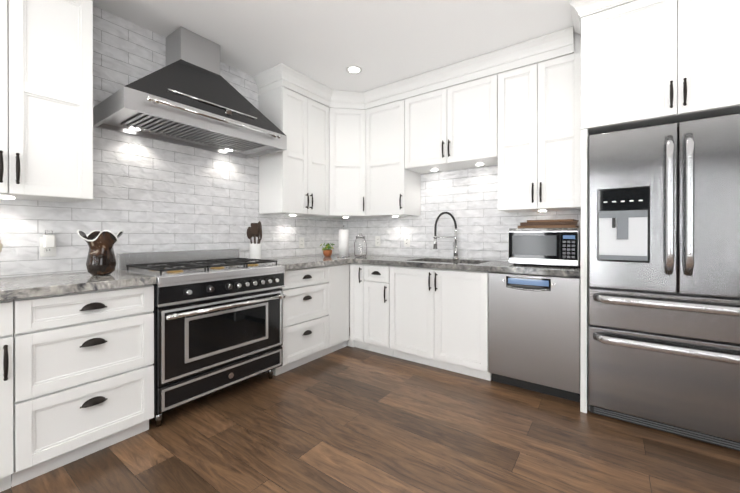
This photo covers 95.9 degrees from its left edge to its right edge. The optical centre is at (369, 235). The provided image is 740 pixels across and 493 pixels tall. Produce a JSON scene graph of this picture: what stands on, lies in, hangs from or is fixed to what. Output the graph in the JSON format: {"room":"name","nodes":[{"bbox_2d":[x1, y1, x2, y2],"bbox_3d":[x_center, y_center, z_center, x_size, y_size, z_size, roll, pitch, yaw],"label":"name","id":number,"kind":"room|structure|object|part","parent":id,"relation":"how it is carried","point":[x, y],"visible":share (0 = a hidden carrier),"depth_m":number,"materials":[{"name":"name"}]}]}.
{"room":"kitchen","nodes":[
{"label":"kitchen","id":0,"kind":"room"},
{"bbox_2d":[0,6,342,277],"bbox_3d":[-2.358,-0.181,1.534,0.120,2.650,6.950,0,0,36],"label":"wall","id":1,"kind":"structure","parent":0,"point":[151,195],"depth_m":2.43,"materials":[{"name":"tile"}]},
{"bbox_2d":[0,0,93,202],"bbox_3d":[-1.868,-0.855,1.748,0.418,1.296,0.736,0,0,36],"label":"upper cabinet","id":2,"kind":"object","parent":1,"relation":"attached to","point":[46,46],"depth_m":1.76,"materials":[{"name":"white wood"}]},
{"bbox_2d":[40,230,55,256],"bbox_3d":[-1.919,0.046,1.995,0.050,0.158,0.072,0,0,36],"label":"electrical outlet","id":3,"kind":"object","parent":1,"relation":"attached to","point":[48,244],"visible":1,"depth_m":1.99,"materials":[{"name":"white plastic"}]},
{"bbox_2d":[0,270,155,300],"bbox_3d":[-1.793,0.255,1.660,0.645,0.044,1.072,0,0,36],"label":"countertop","id":4,"kind":"structure","parent":1,"relation":"attached to","point":[19,287],"depth_m":1.70,"materials":[{"name":"stone"}]},
{"bbox_2d":[77,230,123,275],"bbox_3d":[-1.587,0.098,1.971,0.188,0.265,0.188,0,0,-22],"label":"vase","id":5,"kind":"object","parent":4,"relation":"on","point":[101,259],"visible":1,"depth_m":1.92,"materials":[{"name":"brown glass"}]},
{"bbox_2d":[93,26,286,158],"bbox_3d":[-1.232,-1.109,2.461,0.613,0.791,1.145,0,0,36],"label":"range hood","id":6,"kind":"object","parent":1,"relation":"attached to","point":[188,95],"visible":1,"depth_m":2.37,"materials":[{"name":"silver metal"}]},
{"bbox_2d":[248,255,347,269],"bbox_3d":[-0.709,0.251,3.162,0.649,0.044,0.802,0,0,36],"label":"countertop","id":7,"kind":"structure","parent":1,"relation":"attached to","point":[290,263],"depth_m":3.08,"materials":[{"name":"stone"}]},
{"bbox_2d":[247,221,261,261],"bbox_3d":[-1.002,0.049,2.932,0.160,0.360,0.142,0,0,36],"label":"utensil crock","id":8,"kind":"object","parent":7,"relation":"on","point":[254,230],"visible":0.94,"depth_m":2.89,"materials":[{"name":"white ceramic"}]},
{"bbox_2d":[299,238,303,247],"bbox_3d":[-0.748,0.078,3.654,0.009,0.116,0.072,0,0,36],"label":"electrical outlet","id":9,"kind":"object","parent":1,"relation":"attached to","point":[301,242],"visible":1,"depth_m":3.65,"materials":[{"name":"white plastic"}]},
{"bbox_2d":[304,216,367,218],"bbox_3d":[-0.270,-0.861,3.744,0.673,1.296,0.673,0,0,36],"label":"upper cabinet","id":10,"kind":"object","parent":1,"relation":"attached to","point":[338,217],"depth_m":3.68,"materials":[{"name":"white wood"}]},
{"bbox_2d":[0,164,546,217],"bbox_3d":[-0.255,-0.429,2.279,2.220,0.457,2.840,0,0,36],"label":"spotlights","id":11,"kind":"object","parent":10,"relation":"attached to","point":[295,215],"visible":1,"depth_m":2.78,"materials":[{"name":"white"}]},
{"bbox_3d":[0.195,-1.428,2.805,2.525,0.158,0.964,0,0,36],"label":"crown","id":12,"kind":"part","parent":10,"relation":"part of","materials":[{"name":"white wood"}]},
{"bbox_2d":[93,0,574,91],"bbox_3d":[0.124,-1.552,-0.260,6.240,0.100,6.950,0,0,36],"label":"ceiling","id":13,"kind":"structure","parent":0,"point":[327,43],"depth_m":2.44,"materials":[{"name":"white paint"}]},
{"bbox_2d":[346,66,361,73],"bbox_3d":[-0.145,-1.507,3.036,0.149,0.005,0.149,0,0,30],"label":"recessed light","id":14,"kind":"object","parent":13,"relation":"in","point":[353,69],"visible":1,"depth_m":3.01,"materials":[{"name":"white"}]},
{"bbox_2d":[0,327,739,492],"bbox_3d":[0.124,1.198,-0.252,6.240,0.100,6.950,0,0,36],"label":"floor","id":15,"kind":"structure","parent":0,"point":[347,419],"depth_m":1.82,"materials":[{"name":"brown wood"}]},
{"bbox_2d":[0,300,13,491],"bbox_3d":[-1.882,0.712,1.525,0.662,0.864,0.278,0,0,36],"label":"base cabinet","id":16,"kind":"object","parent":15,"relation":"on","point":[6,400],"visible":1,"depth_m":1.45,"materials":[{"name":"white wood"}]},
{"bbox_2d":[11,285,153,486],"bbox_3d":[-1.644,0.711,1.870,0.644,0.864,0.556,0,0,36],"label":"base cabinet","id":17,"kind":"object","parent":15,"relation":"on","point":[83,374],"visible":0.98,"depth_m":1.66,"materials":[{"name":"white wood"}]},
{"bbox_2d":[117,249,285,426],"bbox_3d":[-1.182,0.631,2.445,0.714,1.021,0.910,0,0,36],"label":"range","id":18,"kind":"object","parent":15,"relation":"on","point":[218,320],"visible":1,"depth_m":2.22,"materials":[{"name":"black metal"}]},
{"bbox_2d":[267,266,328,375],"bbox_3d":[-0.783,0.708,3.063,0.644,0.864,0.551,0,0,36],"label":"base cabinet","id":19,"kind":"object","parent":15,"relation":"on","point":[305,318],"visible":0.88,"depth_m":2.87,"materials":[{"name":"white wood"}]},
{"bbox_2d":[323,263,354,355],"bbox_3d":[-0.509,0.706,3.463,0.622,0.864,0.417,0,0,36],"label":"base cabinet","id":20,"kind":"object","parent":15,"relation":"on","point":[338,315],"visible":0.42,"depth_m":3.23,"materials":[{"name":"white wood"}]},
{"bbox_2d":[350,263,367,349],"bbox_3d":[0.036,0.706,3.536,0.175,0.864,0.662,0,0,36],"label":"base cabinet","id":21,"kind":"object","parent":15,"relation":"on","point":[357,280],"visible":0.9,"depth_m":3.32,"materials":[{"name":"white wood"}]},
{"bbox_2d":[364,264,393,356],"bbox_3d":[0.226,0.707,3.399,0.292,0.864,0.662,0,0,36],"label":"base cabinet","id":22,"kind":"object","parent":15,"relation":"on","point":[377,308],"visible":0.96,"depth_m":3.17,"materials":[{"name":"white wood"}]},
{"bbox_2d":[390,266,491,380],"bbox_3d":[0.708,0.708,3.051,0.894,0.864,0.662,0,0,36],"label":"base cabinet","id":23,"kind":"object","parent":15,"relation":"on","point":[439,318],"visible":0.96,"depth_m":2.79,"materials":[{"name":"white wood"}]},
{"bbox_2d":[489,272,579,401],"bbox_3d":[1.314,0.710,2.611,0.596,0.862,0.592,0,0,36],"label":"dishwasher","id":24,"kind":"object","parent":15,"relation":"on","point":[534,332],"visible":0.98,"depth_m":2.36,"materials":[{"name":"silver metal"}]},
{"bbox_2d":[569,0,739,412],"bbox_3d":[1.917,-0.181,2.136,1.046,2.647,0.727,0,0,36],"label":"cabinet","id":25,"kind":"object","parent":15,"relation":"on","point":[646,63],"visible":1,"depth_m":1.98,"materials":[{"name":"white wood"}]},
{"bbox_2d":[588,113,739,450],"bbox_3d":[1.900,0.255,2.114,0.840,1.775,0.770,0,0,36],"label":"fridge","id":26,"kind":"object","parent":15,"relation":"on","point":[664,289],"visible":1,"depth_m":1.88,"materials":[{"name":"grey metal"}]},
{"bbox_2d":[343,165,580,326],"bbox_3d":[2.122,-0.184,2.514,6.000,2.650,0.120,0,0,36],"label":"wall","id":27,"kind":"structure","parent":0,"point":[467,198],"depth_m":3.36,"materials":[{"name":"tile"}]},
{"bbox_2d":[375,236,380,245],"bbox_3d":[0.092,0.062,3.897,0.072,0.116,0.009,0,0,36],"label":"electrical outlet","id":28,"kind":"object","parent":27,"relation":"attached to","point":[377,240],"visible":1,"depth_m":3.89,"materials":[{"name":"white plastic"}]},
{"bbox_2d":[404,236,409,246],"bbox_3d":[0.408,0.063,3.669,0.072,0.116,0.009,0,0,36],"label":"electrical outlet","id":29,"kind":"object","parent":27,"relation":"attached to","point":[406,241],"visible":1,"depth_m":3.67,"materials":[{"name":"white plastic"}]},
{"bbox_2d":[328,254,580,277],"bbox_3d":[0.507,0.251,3.191,2.586,0.044,0.668,0,0,36],"label":"countertop","id":30,"kind":"structure","parent":27,"relation":"attached to","point":[498,266],"depth_m":2.77,"materials":[{"name":"stone"}]},
{"bbox_2d":[320,243,334,256],"bbox_3d":[-0.467,0.153,3.675,0.184,0.148,0.177,0,0,36],"label":"plant pot","id":31,"kind":"object","parent":30,"relation":"on","point":[327,252],"visible":1,"depth_m":3.65,"materials":[{"name":"orange ceramic"}]},
{"bbox_2d":[337,225,349,256],"bbox_3d":[-0.285,0.053,3.622,0.136,0.347,0.136,0,0,36],"label":"paper towel","id":32,"kind":"object","parent":30,"relation":"on","point":[343,242],"visible":1,"depth_m":3.57,"materials":[{"name":"white paper"}]},
{"bbox_2d":[354,233,366,256],"bbox_3d":[-0.104,0.097,3.626,0.140,0.250,0.140,0,0,36],"label":"glass jar","id":33,"kind":"object","parent":30,"relation":"on","point":[360,246],"visible":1,"depth_m":3.57,"materials":[{"name":"clear glass"}]},
{"bbox_2d":[433,212,458,258],"bbox_3d":[0.763,-0.005,3.300,0.217,0.466,0.208,0,0,36],"label":"faucet","id":34,"kind":"object","parent":30,"relation":"on","point":[455,249],"visible":0.98,"depth_m":3.27,"materials":[{"name":"silver metal"}]},
{"bbox_2d":[509,230,580,267],"bbox_3d":[1.401,0.096,2.661,0.470,0.268,0.405,0,0,36],"label":"microwave","id":35,"kind":"object","parent":30,"relation":"on","point":[560,248],"visible":0.98,"depth_m":2.48,"materials":[{"name":"silver metal"}]},
{"bbox_2d":[509,219,580,230],"bbox_3d":[1.388,-0.081,2.643,0.460,0.083,0.350,0,0,36],"label":"cutting boards","id":36,"kind":"object","parent":35,"relation":"on","point":[552,225],"visible":0.9,"depth_m":2.50,"materials":[{"name":"wood"}]}
]}

